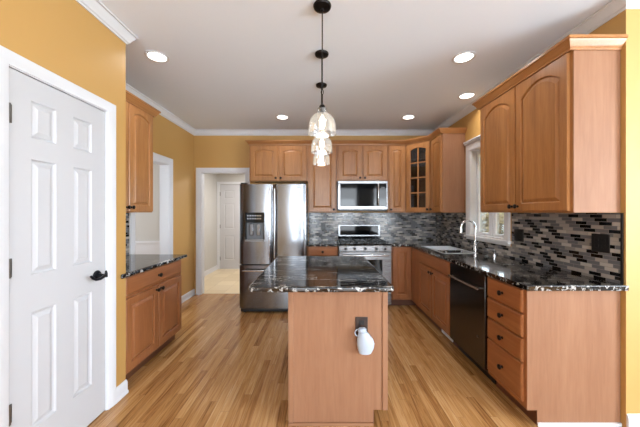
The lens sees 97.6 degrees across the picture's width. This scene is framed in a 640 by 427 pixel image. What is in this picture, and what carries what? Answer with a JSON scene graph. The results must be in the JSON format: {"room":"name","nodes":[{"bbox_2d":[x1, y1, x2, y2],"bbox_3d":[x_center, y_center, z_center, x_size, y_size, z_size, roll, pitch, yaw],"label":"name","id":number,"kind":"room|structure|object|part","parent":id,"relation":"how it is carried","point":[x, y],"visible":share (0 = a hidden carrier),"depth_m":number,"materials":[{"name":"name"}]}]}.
{"room":"kitchen","nodes":[
{"label":"kitchen","id":0,"kind":"room"},
{"bbox_2d":[0,0,125,386],"bbox_3d":[-1.540,0.003,-1.130,0.110,2.745,6.540,0,0,0],"label":"wall","id":1,"kind":"structure","parent":0,"point":[61,37],"depth_m":1.77,"materials":[{"name":"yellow paint"}]},
{"bbox_2d":[0,45,115,426],"bbox_3d":[-1.529,0.302,1.637,0.130,2.143,0.753,0,0,0],"label":"trim","id":2,"kind":"structure","parent":1,"relation":"attached to","point":[8,58],"depth_m":1.42,"materials":[{"name":"white paint"}]},
{"bbox_2d":[9,68,107,426],"bbox_3d":[-1.472,0.336,1.631,0.110,2.062,0.617,0,0,0],"label":"door","id":3,"kind":"structure","parent":1,"relation":"in","point":[57,273],"depth_m":1.58,"materials":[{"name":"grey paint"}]},
{"bbox_3d":[-1.430,0.414,1.815,0.024,0.053,0.130,0,0,2],"label":"handle","id":4,"kind":"part","parent":3,"relation":"part of","materials":[{"name":"black metal"}]},
{"bbox_2d":[116,380,128,403],"bbox_3d":[-1.474,1.325,2.076,0.022,0.099,0.128,0,0,0],"label":"baseboard","id":5,"kind":"structure","parent":1,"relation":"attached to","point":[122,390],"depth_m":2.07,"materials":[{"name":"white paint"}]},
{"bbox_2d":[76,0,639,135],"bbox_3d":[1.290,-1.329,0.150,6.800,0.082,9.080,0,0,0],"label":"trim","id":6,"kind":"structure","parent":1,"relation":"attached to","point":[96,8],"depth_m":3.08,"materials":[{"name":"white paint"}]},
{"bbox_2d":[128,114,193,295],"bbox_3d":[-2.170,0.003,3.360,0.120,2.745,2.660,0,0,0],"label":"wall","id":7,"kind":"structure","parent":0,"point":[170,140],"depth_m":4.27,"materials":[{"name":"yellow paint"}]},
{"bbox_2d":[126,213,128,254],"bbox_3d":[-2.106,0.232,2.618,0.008,0.457,0.935,0,0,0],"label":"backsplash","id":8,"kind":"structure","parent":7,"relation":"attached to","point":[127,214],"depth_m":3.06,"materials":[{"name":"tile"}]},
{"bbox_2d":[126,90,160,212],"bbox_3d":[-1.931,-0.555,2.640,0.355,1.110,0.892,0,0,0],"label":"upper cabinet","id":9,"kind":"object","parent":7,"relation":"attached to","point":[139,114],"visible":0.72,"depth_m":2.79,"materials":[{"name":"brown wood"}]},
{"bbox_3d":[-1.810,-0.526,2.446,0.020,1.029,0.377,0,0,0],"label":"door","id":10,"kind":"part","parent":9,"relation":"part of","materials":[{"name":"brown wood"}]},
{"bbox_3d":[-1.810,-0.526,2.833,0.020,1.029,0.377,0,0,0],"label":"door","id":11,"kind":"part","parent":9,"relation":"part of","materials":[{"name":"brown wood"}]},
{"bbox_3d":[-1.931,-1.073,2.640,0.355,0.074,0.892,0,0,0],"label":"crown","id":12,"kind":"part","parent":9,"relation":"part of","materials":[{"name":"brown wood"}]},
{"bbox_2d":[129,152,172,253],"bbox_3d":[-2.159,0.309,3.542,0.140,2.131,0.889,0,0,0],"label":"trim","id":13,"kind":"structure","parent":7,"relation":"attached to","point":[166,164],"depth_m":3.89,"materials":[{"name":"white paint"}]},
{"bbox_2d":[181,289,194,303],"bbox_3d":[-2.099,1.325,4.340,0.022,0.099,0.697,0,0,0],"label":"baseboard","id":14,"kind":"structure","parent":7,"relation":"attached to","point":[191,293],"depth_m":4.43,"materials":[{"name":"white paint"}]},
{"bbox_2d":[204,174,216,270],"bbox_3d":[-2.560,0.003,5.865,0.120,2.745,2.110,0,0,0],"label":"wall","id":15,"kind":"structure","parent":0,"point":[210,180],"depth_m":6.39,"materials":[{"name":"grey paint"}]},
{"bbox_2d":[204,265,217,276],"bbox_3d":[-2.489,1.325,5.809,0.022,0.099,1.979,0,0,0],"label":"baseboard","id":16,"kind":"structure","parent":15,"relation":"attached to","point":[214,268],"depth_m":6.36,"materials":[{"name":"white paint"}]},
{"bbox_2d":[217,174,244,184],"bbox_3d":[-0.950,0.003,6.860,3.100,2.745,0.120,0,0,0],"label":"wall","id":17,"kind":"structure","parent":0,"point":[220,177],"depth_m":6.80,"materials":[{"name":"grey paint"}]},
{"bbox_2d":[220,185,240,268],"bbox_3d":[-2.030,0.344,6.824,0.809,2.045,0.042,0,0,0],"label":"door","id":18,"kind":"structure","parent":17,"relation":"in","point":[229,194],"depth_m":6.81,"materials":[{"name":"grey paint"}]},
{"bbox_2d":[217,182,244,268],"bbox_3d":[-2.026,0.314,6.790,0.938,2.120,0.020,0,0,0],"label":"trim","id":19,"kind":"structure","parent":17,"relation":"attached to","point":[218,183],"depth_m":6.78,"materials":[{"name":"white paint"}]},
{"bbox_2d":[135,136,435,294],"bbox_3d":[-1.120,0.003,4.750,6.360,2.745,0.120,0,0,0],"label":"wall","id":20,"kind":"structure","parent":0,"point":[209,151],"depth_m":4.69,"materials":[{"name":"yellow paint"}]},
{"bbox_2d":[135,241,159,253],"bbox_3d":[-3.217,0.875,4.672,1.965,0.799,0.034,0,0,0],"label":"trim","id":21,"kind":"structure","parent":20,"relation":"attached to","point":[141,247],"depth_m":4.67,"materials":[{"name":"white paint"}]},
{"bbox_2d":[196,168,249,294],"bbox_3d":[-1.623,0.314,4.739,0.899,2.121,0.140,0,0,0],"label":"trim","id":22,"kind":"structure","parent":20,"relation":"attached to","point":[200,172],"depth_m":4.68,"materials":[{"name":"white paint"}]},
{"bbox_2d":[249,145,307,182],"bbox_3d":[-0.649,-0.772,4.509,0.912,0.565,0.358,0,0,0],"label":"upper cabinet","id":23,"kind":"object","parent":20,"relation":"attached to","point":[267,163],"visible":0.98,"depth_m":4.37,"materials":[{"name":"brown wood"}]},
{"bbox_3d":[-0.874,-0.771,4.375,0.427,0.539,0.020,0,0,0],"label":"door","id":24,"kind":"part","parent":23,"relation":"part of","materials":[{"name":"brown wood"}]},
{"bbox_3d":[-0.424,-0.771,4.375,0.427,0.539,0.020,0,0,0],"label":"door","id":25,"kind":"part","parent":23,"relation":"part of","materials":[{"name":"brown wood"}]},
{"bbox_2d":[245,128,466,144],"bbox_3d":[0.411,-1.087,4.267,3.237,0.063,0.606,0,0,13],"label":"crown molding","id":26,"kind":"structure","parent":23,"relation":"attached to","point":[438,131],"depth_m":4.33,"materials":[{"name":"brown wood"}]},
{"bbox_2d":[308,145,336,212],"bbox_3d":[0.036,-0.527,4.509,0.452,1.055,0.358,0,0,0],"label":"upper cabinet","id":27,"kind":"object","parent":20,"relation":"attached to","point":[322,177],"visible":0.78,"depth_m":4.37,"materials":[{"name":"brown wood"}]},
{"bbox_2d":[321,223,325,229],"bbox_3d":[0.055,0.230,4.677,0.075,0.118,0.008,0,0,0],"label":"electrical outlet","id":28,"kind":"object","parent":20,"relation":"attached to","point":[323,225],"visible":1,"depth_m":4.68,"materials":[{"name":"grey plastic"}]},
{"bbox_2d":[337,145,386,181],"bbox_3d":[0.661,-0.774,4.509,0.792,0.562,0.358,0,0,0],"label":"upper cabinet","id":29,"kind":"object","parent":20,"relation":"attached to","point":[354,162],"visible":0.94,"depth_m":4.37,"materials":[{"name":"brown wood"}]},
{"bbox_3d":[0.467,-0.773,4.375,0.367,0.536,0.020,0,0,0],"label":"door","id":30,"kind":"part","parent":29,"relation":"part of","materials":[{"name":"brown wood"}]},
{"bbox_2d":[337,181,387,210],"bbox_3d":[0.653,-0.253,4.450,0.762,0.459,0.449,0,0,0],"label":"microwave","id":31,"kind":"object","parent":29,"relation":"attached to","point":[351,195],"visible":1,"depth_m":4.28,"materials":[{"name":"grey metal"}]},
{"bbox_3d":[0.949,-0.270,4.290,0.130,0.345,0.024,0,0,0],"label":"control panel","id":32,"kind":"part","parent":31,"relation":"part of","materials":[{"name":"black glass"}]},
{"bbox_3d":[0.856,-0.773,4.375,0.367,0.536,0.020,0,0,0],"label":"door","id":33,"kind":"part","parent":29,"relation":"part of","materials":[{"name":"brown wood"}]},
{"bbox_2d":[309,213,435,239],"bbox_3d":[0.875,0.232,4.686,2.129,0.457,0.008,0,0,0],"label":"backsplash","id":34,"kind":"structure","parent":20,"relation":"attached to","point":[393,226],"depth_m":4.68,"materials":[{"name":"tile"}]},
{"bbox_2d":[383,145,405,212],"bbox_3d":[1.202,-0.527,4.509,0.283,1.055,0.358,0,0,0],"label":"upper cabinet","id":35,"kind":"object","parent":20,"relation":"attached to","point":[396,154],"visible":0.94,"depth_m":4.37,"materials":[{"name":"brown wood"}]},
{"bbox_3d":[1.202,-0.526,4.375,0.247,1.029,0.020,0,0,0],"label":"door","id":36,"kind":"part","parent":35,"relation":"part of","materials":[{"name":"brown wood"}]},
{"bbox_2d":[411,222,415,228],"bbox_3d":[1.560,0.210,4.677,0.075,0.118,0.008,0,0,0],"label":"electrical outlet","id":37,"kind":"object","parent":20,"relation":"attached to","point":[413,224],"visible":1,"depth_m":4.68,"materials":[{"name":"grey plastic"}]},
{"bbox_2d":[406,140,431,212],"bbox_3d":[1.641,-0.527,4.383,0.594,1.055,0.609,0,0,0],"label":"upper cabinet","id":38,"kind":"object","parent":20,"relation":"attached to","point":[418,155],"visible":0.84,"depth_m":4.32,"materials":[{"name":"brown wood"}]},
{"bbox_2d":[411,158,425,163],"bbox_3d":[1.641,-0.809,4.390,0.534,0.018,0.536,0,0,0],"label":"shelf","id":39,"kind":"object","parent":38,"relation":"attached to","point":[421,159],"depth_m":4.31,"materials":[{"name":"brown wood"}]},
{"bbox_2d":[411,175,425,179],"bbox_3d":[1.641,-0.549,4.390,0.534,0.018,0.536,0,0,0],"label":"shelf","id":40,"kind":"object","parent":38,"relation":"attached to","point":[422,175],"depth_m":4.45,"materials":[{"name":"brown wood"}]},
{"bbox_2d":[411,193,425,195],"bbox_3d":[1.641,-0.289,4.390,0.534,0.018,0.536,0,0,0],"label":"shelf","id":41,"kind":"object","parent":38,"relation":"attached to","point":[415,194],"depth_m":4.36,"materials":[{"name":"brown wood"}]},
{"bbox_2d":[87,269,537,426],"bbox_3d":[0.245,1.405,1.250,9.110,0.060,11.500,0,0,0],"label":"floor","id":42,"kind":"structure","parent":0,"point":[226,365],"depth_m":2.32,"materials":[{"name":"brown wood"}]},
{"bbox_2d":[126,259,180,379],"bbox_3d":[-1.787,0.935,2.607,0.642,0.880,0.914,0,0,0],"label":"base cabinet","id":43,"kind":"object","parent":42,"relation":"on","point":[153,296],"visible":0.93,"depth_m":2.51,"materials":[{"name":"brown wood"}]},
{"bbox_3d":[-1.510,0.963,2.384,0.020,0.575,0.427,0,0,0],"label":"door","id":44,"kind":"part","parent":43,"relation":"part of","materials":[{"name":"brown wood"}]},
{"bbox_3d":[-1.510,0.580,2.603,0.020,0.140,0.865,0,0,0],"label":"drawer","id":45,"kind":"part","parent":43,"relation":"part of","materials":[{"name":"brown wood"}]},
{"bbox_2d":[121,254,186,278],"bbox_3d":[-1.785,0.477,2.583,0.646,0.034,1.017,0,0,0],"label":"countertop","id":46,"kind":"structure","parent":43,"relation":"on","point":[135,263],"depth_m":2.65,"materials":[{"name":"black stone"}]},
{"bbox_3d":[-1.510,0.963,2.821,0.020,0.575,0.427,0,0,0],"label":"door","id":47,"kind":"part","parent":43,"relation":"part of","materials":[{"name":"brown wood"}]},
{"bbox_2d":[240,183,307,311],"bbox_3d":[-0.646,0.482,4.202,0.908,1.785,0.917,0,0,0],"label":"refrigerator","id":48,"kind":"object","parent":42,"relation":"on","point":[273,217],"visible":0.87,"depth_m":3.81,"materials":[{"name":"grey metal"}]},
{"bbox_3d":[-0.646,0.785,3.776,0.792,0.024,0.067,0,0,0],"label":"handle","id":49,"kind":"part","parent":48,"relation":"part of","materials":[{"name":"silver metal"}]},
{"bbox_3d":[-0.875,0.158,3.854,0.451,1.090,0.095,0,0,0],"label":"door","id":50,"kind":"part","parent":48,"relation":"part of","materials":[{"name":"silver metal"}]},
{"bbox_3d":[-0.646,1.012,3.853,0.908,0.585,0.097,0,0,0],"label":"freezer drawer","id":51,"kind":"part","parent":48,"relation":"part of","materials":[{"name":"silver metal"}]},
{"bbox_3d":[-0.681,0.145,3.785,0.024,0.940,0.074,0,0,0],"label":"handle","id":52,"kind":"part","parent":48,"relation":"part of","materials":[{"name":"silver metal"}]},
{"bbox_3d":[-0.611,0.145,3.785,0.024,0.940,0.074,0,0,0],"label":"handle","id":53,"kind":"part","parent":48,"relation":"part of","materials":[{"name":"silver metal"}]},
{"bbox_3d":[-0.417,0.158,3.854,0.451,1.090,0.095,0,0,0],"label":"door","id":54,"kind":"part","parent":48,"relation":"part of","materials":[{"name":"silver metal"}]},
{"bbox_2d":[307,246,337,255],"bbox_3d":[0.038,0.935,4.359,0.452,0.880,0.658,0,0,0],"label":"base cabinet","id":55,"kind":"object","parent":42,"relation":"on","point":[311,251],"visible":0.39,"depth_m":4.07,"materials":[{"name":"brown wood"}]},
{"bbox_2d":[307,240,337,246],"bbox_3d":[0.038,0.477,4.372,0.452,0.034,0.634,0,0,0],"label":"countertop","id":56,"kind":"structure","parent":55,"relation":"on","point":[311,243],"depth_m":4.16,"materials":[{"name":"black stone"}]},
{"bbox_2d":[288,292,387,425],"bbox_3d":[0.132,0.933,2.315,0.676,0.882,1.030,0,0,0],"label":"kitchen island","id":57,"kind":"object","parent":42,"relation":"on","point":[330,383],"visible":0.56,"depth_m":1.81,"materials":[{"name":"brown wood"}]},
{"bbox_3d":[-0.189,0.923,1.816,0.034,0.863,0.028,0,0,0],"label":"corner trim","id":58,"kind":"part","parent":57,"relation":"part of","materials":[{"name":"brown wood"}]},
{"bbox_2d":[249,256,393,291],"bbox_3d":[0.007,0.473,2.330,0.905,0.034,1.230,0,0,0],"label":"island countertop","id":59,"kind":"structure","parent":57,"relation":"on","point":[285,273],"depth_m":2.00,"materials":[{"name":"black stone"}]},
{"bbox_2d":[355,317,367,335],"bbox_3d":[0.268,0.735,1.805,0.080,0.124,0.008,0,0,0],"label":"electrical outlet","id":60,"kind":"object","parent":57,"relation":"attached to","point":[359,321],"visible":0.62,"depth_m":1.80,"materials":[{"name":"black plastic"}]},
{"bbox_2d":[355,327,373,354],"bbox_3d":[0.281,0.811,1.770,0.127,0.162,0.059,0,0,0],"label":"air freshener","id":61,"kind":"object","parent":57,"relation":"attached to","point":[365,343],"visible":1,"depth_m":1.75,"materials":[{"name":"white plastic"}]},
{"bbox_3d":[0.419,0.883,1.809,0.036,0.783,0.014,0,0,0],"label":"corner trim","id":62,"kind":"part","parent":57,"relation":"part of","materials":[{"name":"brown wood"}]},
{"bbox_2d":[336,225,391,303],"bbox_3d":[0.648,0.787,4.309,0.762,1.175,0.717,0,0,0],"label":"range","id":63,"kind":"object","parent":42,"relation":"on","point":[353,240],"visible":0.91,"depth_m":4.04,"materials":[{"name":"silver metal"}]},
{"bbox_3d":[0.647,0.420,4.617,0.696,0.060,0.002,0,0,0],"label":"vent panel","id":64,"kind":"part","parent":63,"relation":"part of","materials":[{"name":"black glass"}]},
{"bbox_2d":[336,240,390,244],"bbox_3d":[0.648,0.464,4.328,0.762,0.022,0.580,0,0,0],"label":"cooktop","id":65,"kind":"object","parent":63,"relation":"in","point":[340,242],"depth_m":4.09,"materials":[{"name":"black metal"}]},
{"bbox_3d":[0.648,0.844,4.029,0.754,0.553,0.038,0,0,0],"label":"oven door","id":66,"kind":"part","parent":63,"relation":"part of","materials":[{"name":"silver metal"}]},
{"bbox_3d":[0.648,0.610,3.980,0.662,0.024,0.058,0,0,0],"label":"handle","id":67,"kind":"part","parent":63,"relation":"part of","materials":[{"name":"silver metal"}]},
{"bbox_3d":[0.648,0.518,4.027,0.762,0.084,0.042,0,0,0],"label":"control panel","id":68,"kind":"part","parent":63,"relation":"part of","materials":[{"name":"silver metal"}]},
{"bbox_3d":[0.648,1.222,4.031,0.754,0.185,0.034,0,0,0],"label":"warming drawer","id":69,"kind":"part","parent":63,"relation":"part of","materials":[{"name":"silver metal"}]},
{"bbox_2d":[389,247,415,304],"bbox_3d":[1.487,0.935,4.376,0.902,0.880,0.624,0,0,0],"label":"base cabinet","id":70,"kind":"object","parent":42,"relation":"on","point":[401,257],"visible":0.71,"depth_m":4.07,"materials":[{"name":"brown wood"}]},
{"bbox_3d":[1.185,0.880,4.074,0.253,0.740,0.020,0,0,0],"label":"door","id":71,"kind":"part","parent":70,"relation":"part of","materials":[{"name":"brown wood"}]},
{"bbox_2d":[412,248,457,347],"bbox_3d":[1.609,0.935,3.461,0.658,0.880,1.242,0,0,0],"label":"base cabinet","id":72,"kind":"object","parent":42,"relation":"on","point":[430,278],"visible":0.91,"depth_m":3.27,"materials":[{"name":"brown wood"}]},
{"bbox_3d":[1.325,0.960,3.525,0.020,0.580,0.440,0,0,0],"label":"door","id":73,"kind":"part","parent":72,"relation":"part of","materials":[{"name":"brown wood"}]},
{"bbox_3d":[1.325,0.580,3.297,0.020,0.140,0.895,0,0,0],"label":"drawer","id":74,"kind":"part","parent":72,"relation":"part of","materials":[{"name":"brown wood"}]},
{"bbox_3d":[1.325,0.960,3.071,0.020,0.580,0.442,0,0,0],"label":"door","id":75,"kind":"part","parent":72,"relation":"part of","materials":[{"name":"brown wood"}]},
{"bbox_2d":[442,329,452,341],"bbox_3d":[1.392,1.324,3.068,0.016,0.074,0.260,0,0,0],"label":"vent","id":76,"kind":"object","parent":72,"relation":"attached to","point":[443,331],"depth_m":3.06,"materials":[{"name":"white metal"}]},
{"bbox_2d":[385,240,628,290],"bbox_3d":[1.491,0.477,3.225,0.910,0.034,2.926,0,0,0],"label":"countertop","id":77,"kind":"structure","parent":72,"relation":"on","point":[527,276],"depth_m":2.22,"materials":[{"name":"black stone"}]},
{"bbox_2d":[422,246,477,253],"bbox_3d":[1.575,0.545,3.477,0.390,0.178,0.687,0,0,0],"label":"sink","id":78,"kind":"object","parent":77,"relation":"in","point":[435,248],"visible":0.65,"depth_m":3.67,"materials":[{"name":"silver metal"}]},
{"bbox_2d":[425,246,459,249],"bbox_3d":[1.575,0.547,3.618,0.342,0.174,0.354,0,0,0],"label":"basin","id":79,"kind":"object","parent":78,"relation":"in","point":[429,247],"depth_m":3.79,"materials":[{"name":"silver metal"}]},
{"bbox_2d":[459,219,479,250],"bbox_3d":[1.780,0.271,3.325,0.222,0.377,0.128,0,0,0],"label":"faucet","id":80,"kind":"object","parent":77,"relation":"on","point":[475,243],"visible":1,"depth_m":3.35,"materials":[{"name":"silver metal"}]},
{"bbox_3d":[1.772,0.221,3.360,0.205,0.277,0.034,0,0,0],"label":"spout","id":81,"kind":"part","parent":80,"relation":"part of","materials":[{"name":"silver metal"}]},
{"bbox_2d":[448,263,495,383],"bbox_3d":[1.595,0.937,2.529,0.649,0.868,0.598,0,0,0],"label":"dishwasher","id":82,"kind":"object","parent":42,"relation":"on","point":[468,287],"visible":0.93,"depth_m":2.46,"materials":[{"name":"black metal"}]},
{"bbox_3d":[1.291,0.623,2.529,0.040,0.018,0.506,0,0,0],"label":"handle","id":83,"kind":"part","parent":82,"relation":"part of","materials":[{"name":"silver metal"}]},
{"bbox_3d":[1.643,1.323,2.529,0.495,0.095,0.594,0,0,0],"label":"toe panel","id":84,"kind":"part","parent":82,"relation":"part of","materials":[{"name":"black plastic"}]},
{"bbox_3d":[1.311,0.882,2.235,0.002,0.745,0.009,0,0,0],"label":"edge trim","id":85,"kind":"part","parent":82,"relation":"part of","materials":[{"name":"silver metal"}]},
{"bbox_2d":[487,276,621,426],"bbox_3d":[1.609,0.935,2.009,0.658,0.880,0.427,0,0,0],"label":"base cabinet","id":86,"kind":"object","parent":42,"relation":"on","point":[555,355],"visible":0.98,"depth_m":1.80,"materials":[{"name":"brown wood"}]},
{"bbox_3d":[1.325,1.113,2.019,0.020,0.244,0.377,0,0,0],"label":"drawer","id":87,"kind":"part","parent":86,"relation":"part of","materials":[{"name":"brown wood"}]},
{"bbox_3d":[1.325,0.903,2.019,0.020,0.148,0.377,0,0,0],"label":"drawer","id":88,"kind":"part","parent":86,"relation":"part of","materials":[{"name":"brown wood"}]},
{"bbox_3d":[1.325,0.741,2.019,0.020,0.148,0.377,0,0,0],"label":"drawer","id":89,"kind":"part","parent":86,"relation":"part of","materials":[{"name":"brown wood"}]},
{"bbox_3d":[1.325,0.580,2.019,0.020,0.146,0.377,0,0,0],"label":"drawer","id":90,"kind":"part","parent":86,"relation":"part of","materials":[{"name":"brown wood"}]},
{"bbox_3d":[1.637,0.935,1.807,0.601,0.880,0.004,0,0,0],"label":"panel","id":91,"kind":"part","parent":86,"relation":"part of","materials":[{"name":"brown wood"}]},
{"bbox_3d":[1.668,1.363,1.800,0.536,0.021,0.010,0,0,0],"label":"shoe molding","id":92,"kind":"part","parent":86,"relation":"part of","materials":[{"name":"white paint"}]},
{"bbox_2d":[99,0,610,129],"bbox_3d":[0.245,-1.410,1.250,9.110,0.080,11.500,0,0,0],"label":"ceiling","id":93,"kind":"structure","parent":0,"point":[232,64],"depth_m":2.40,"materials":[{"name":"white paint"}]},
{"bbox_2d":[144,50,169,62],"bbox_3d":[-1.430,-1.365,2.460,0.192,0.008,0.192,0,0,0],"label":"recessed light","id":94,"kind":"object","parent":93,"relation":"in","point":[156,56],"visible":1,"depth_m":2.45,"materials":[{"name":"white paint"}]},
{"bbox_2d":[276,115,288,119],"bbox_3d":[-0.540,-1.365,4.020,0.192,0.008,0.192,0,0,0],"label":"recessed light","id":95,"kind":"object","parent":93,"relation":"in","point":[281,117],"visible":1,"depth_m":4.03,"materials":[{"name":"white paint"}]},
{"bbox_2d":[311,50,331,153],"bbox_3d":[0.015,-0.944,2.410,0.186,0.851,0.186,0,0,0],"label":"pendant light","id":96,"kind":"object","parent":93,"relation":"hanging from","point":[321,134],"visible":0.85,"depth_m":2.39,"materials":[{"name":"white glass"}]},
{"bbox_3d":[0.015,-1.020,2.410,0.020,0.620,0.009,0,0,0],"label":"rod","id":97,"kind":"part","parent":96,"relation":"part of","materials":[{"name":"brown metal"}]},
{"bbox_3d":[0.015,-0.604,2.410,0.186,0.172,0.186,0,0,0],"label":"lamp shade","id":98,"kind":"part","parent":96,"relation":"part of","materials":[{"name":"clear glass"}]},
{"bbox_3d":[0.015,-0.596,2.410,0.044,0.098,0.044,0,0,0],"label":"bulb","id":99,"kind":"part","parent":96,"relation":"part of","materials":[{"name":"beige glass"}]},
{"bbox_2d":[313,82,329,164],"bbox_3d":[0.015,-0.944,3.000,0.186,0.851,0.186,0,0,0],"label":"pendant light","id":100,"kind":"object","parent":93,"relation":"hanging from","point":[321,152],"visible":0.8,"depth_m":2.96,"materials":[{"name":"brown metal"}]},
{"bbox_3d":[0.015,-0.604,3.000,0.186,0.172,0.186,0,0,0],"label":"lamp shade","id":101,"kind":"part","parent":100,"relation":"part of","materials":[{"name":"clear glass"}]},
{"bbox_2d":[308,0,335,136],"bbox_3d":[0.015,-0.944,1.850,0.186,0.851,0.186,0,0,0],"label":"pendant light","id":102,"kind":"object","parent":93,"relation":"hanging from","point":[322,7],"visible":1,"depth_m":1.83,"materials":[{"name":"white glass"}]},
{"bbox_2d":[319,104,324,111],"bbox_3d":[0.015,-0.680,1.850,0.042,0.070,0.042,0,0,0],"label":"socket","id":103,"kind":"object","parent":102,"relation":"attached to","point":[322,107],"depth_m":1.83,"materials":[{"name":"brown metal"}]},
{"bbox_3d":[0.015,-0.604,1.850,0.186,0.172,0.186,0,0,0],"label":"lamp shade","id":104,"kind":"part","parent":102,"relation":"part of","materials":[{"name":"clear glass"}]},
{"bbox_3d":[0.015,-1.020,1.850,0.020,0.620,0.009,0,0,0],"label":"rod","id":105,"kind":"part","parent":102,"relation":"part of","materials":[{"name":"brown metal"}]},
{"bbox_3d":[0.015,-0.596,1.850,0.044,0.098,0.044,0,0,0],"label":"bulb","id":106,"kind":"part","parent":102,"relation":"part of","materials":[{"name":"beige glass"}]},
{"bbox_2d":[402,115,415,119],"bbox_3d":[1.270,-1.365,4.020,0.192,0.008,0.192,0,0,0],"label":"recessed light","id":107,"kind":"object","parent":93,"relation":"in","point":[406,117],"visible":1,"depth_m":4.03,"materials":[{"name":"white paint"}]},
{"bbox_2d":[452,51,475,63],"bbox_3d":[1.270,-1.365,2.470,0.192,0.008,0.192,0,0,0],"label":"recessed light","id":108,"kind":"object","parent":93,"relation":"in","point":[463,57],"visible":1,"depth_m":2.47,"materials":[{"name":"white paint"}]},
{"bbox_2d":[458,92,475,98],"bbox_3d":[1.720,-1.365,3.280,0.192,0.008,0.192,0,0,0],"label":"recessed light","id":109,"kind":"object","parent":93,"relation":"in","point":[467,95],"visible":1,"depth_m":3.27,"materials":[{"name":"white paint"}]},
{"bbox_2d":[436,9,639,426],"bbox_3d":[2.010,0.003,3.232,0.140,2.745,2.915,0,0,0],"label":"wall","id":110,"kind":"structure","parent":0,"point":[627,21],"depth_m":1.77,"materials":[{"name":"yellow paint"}]},
{"bbox_2d":[429,133,464,212],"bbox_3d":[1.759,-0.527,3.911,0.358,1.055,0.354,0,0,0],"label":"upper cabinet","id":111,"kind":"object","parent":110,"relation":"attached to","point":[447,149],"visible":1,"depth_m":3.73,"materials":[{"name":"brown wood"}]},
{"bbox_3d":[1.625,-0.526,3.913,0.020,1.029,0.315,0,0,0],"label":"door","id":112,"kind":"part","parent":111,"relation":"part of","materials":[{"name":"brown wood"}]},
{"bbox_3d":[1.786,-0.527,3.735,0.301,1.055,0.003,0,0,0],"label":"panel","id":113,"kind":"part","parent":111,"relation":"part of","materials":[{"name":"brown wood"}]},
{"bbox_2d":[463,135,510,245],"bbox_3d":[1.987,-0.289,3.257,0.184,1.268,0.895,0,0,0],"label":"window","id":114,"kind":"structure","parent":110,"relation":"in","point":[489,226],"depth_m":3.55,"materials":[{"name":"white paint"}]},
{"bbox_3d":[2.030,-0.253,3.441,0.040,1.053,0.299,0,0,0],"label":"sash","id":115,"kind":"part","parent":114,"relation":"part of","materials":[{"name":"white paint"}]},
{"bbox_3d":[2.030,-0.245,3.441,0.004,0.983,0.215,0,0,0],"label":"pane","id":116,"kind":"part","parent":114,"relation":"part of","materials":[{"name":"clear glass"}]},
{"bbox_3d":[1.927,0.318,3.263,0.065,0.054,0.865,0,0,0],"label":"sill","id":117,"kind":"part","parent":114,"relation":"part of","materials":[{"name":"white paint"}]},
{"bbox_3d":[2.030,-0.253,3.099,0.040,1.053,0.299,0,0,0],"label":"sash","id":118,"kind":"part","parent":114,"relation":"part of","materials":[{"name":"white paint"}]},
{"bbox_3d":[2.030,-0.245,3.099,0.004,0.983,0.215,0,0,0],"label":"pane","id":119,"kind":"part","parent":114,"relation":"part of","materials":[{"name":"clear glass"}]},
{"bbox_2d":[514,229,523,241],"bbox_3d":[1.927,0.220,2.715,0.008,0.118,0.125,0,0,0],"label":"electrical outlet","id":120,"kind":"object","parent":110,"relation":"attached to","point":[518,233],"visible":1,"depth_m":2.70,"materials":[{"name":"black plastic"}]},
{"bbox_2d":[436,213,619,283],"bbox_3d":[1.936,0.232,3.240,0.008,0.457,2.881,0,0,0],"label":"backsplash","id":121,"kind":"structure","parent":110,"relation":"attached to","point":[561,241],"depth_m":2.27,"materials":[{"name":"tile"}]},
{"bbox_2d":[472,34,627,212],"bbox_3d":[1.753,-0.560,2.322,0.370,1.120,1.127,0,0,0],"label":"upper cabinet","id":122,"kind":"object","parent":110,"relation":"attached to","point":[550,131],"visible":1,"depth_m":1.90,"materials":[{"name":"brown wood"}]},
{"bbox_3d":[1.625,-0.528,2.575,0.020,1.033,0.494,0,0,0],"label":"door","id":123,"kind":"part","parent":122,"relation":"part of","materials":[{"name":"brown wood"}]},
{"bbox_3d":[1.625,-0.528,2.071,0.020,1.033,0.485,0,0,0],"label":"door","id":124,"kind":"part","parent":122,"relation":"part of","materials":[{"name":"brown wood"}]},
{"bbox_3d":[1.753,-1.083,2.322,0.370,0.074,1.127,0,0,0],"label":"crown","id":125,"kind":"part","parent":122,"relation":"part of","materials":[{"name":"brown wood"}]},
{"bbox_3d":[1.786,-0.532,1.807,0.301,1.065,0.004,0,0,0],"label":"panel","id":126,"kind":"part","parent":122,"relation":"part of","materials":[{"name":"brown wood"}]},
{"bbox_2d":[591,233,609,252],"bbox_3d":[1.927,0.210,1.925,0.008,0.125,0.125,0,0,0],"label":"electrical outlet","id":127,"kind":"object","parent":110,"relation":"attached to","point":[599,242],"visible":1,"depth_m":1.92,"materials":[{"name":"black plastic"}]},
{"bbox_2d":[620,213,623,284],"bbox_3d":[1.935,0.232,1.794,0.010,0.457,0.011,0,0,0],"label":"trim","id":128,"kind":"structure","parent":110,"relation":"attached to","point":[621,214],"depth_m":1.79,"materials":[{"name":"black plastic"}]},
{"bbox_3d":[3.390,0.002,1.845,2.620,2.745,0.140,0,0,0],"label":"wall","id":129,"kind":"structure","parent":0,"visible":0},
{"bbox_2d":[626,414,639,426],"bbox_3d":[3.316,1.325,1.764,2.748,0.099,0.022,0,0,0],"label":"baseboard","id":130,"kind":"structure","parent":129,"relation":"attached to","point":[632,420],"depth_m":1.76,"materials":[{"name":"white paint"}]}
]}

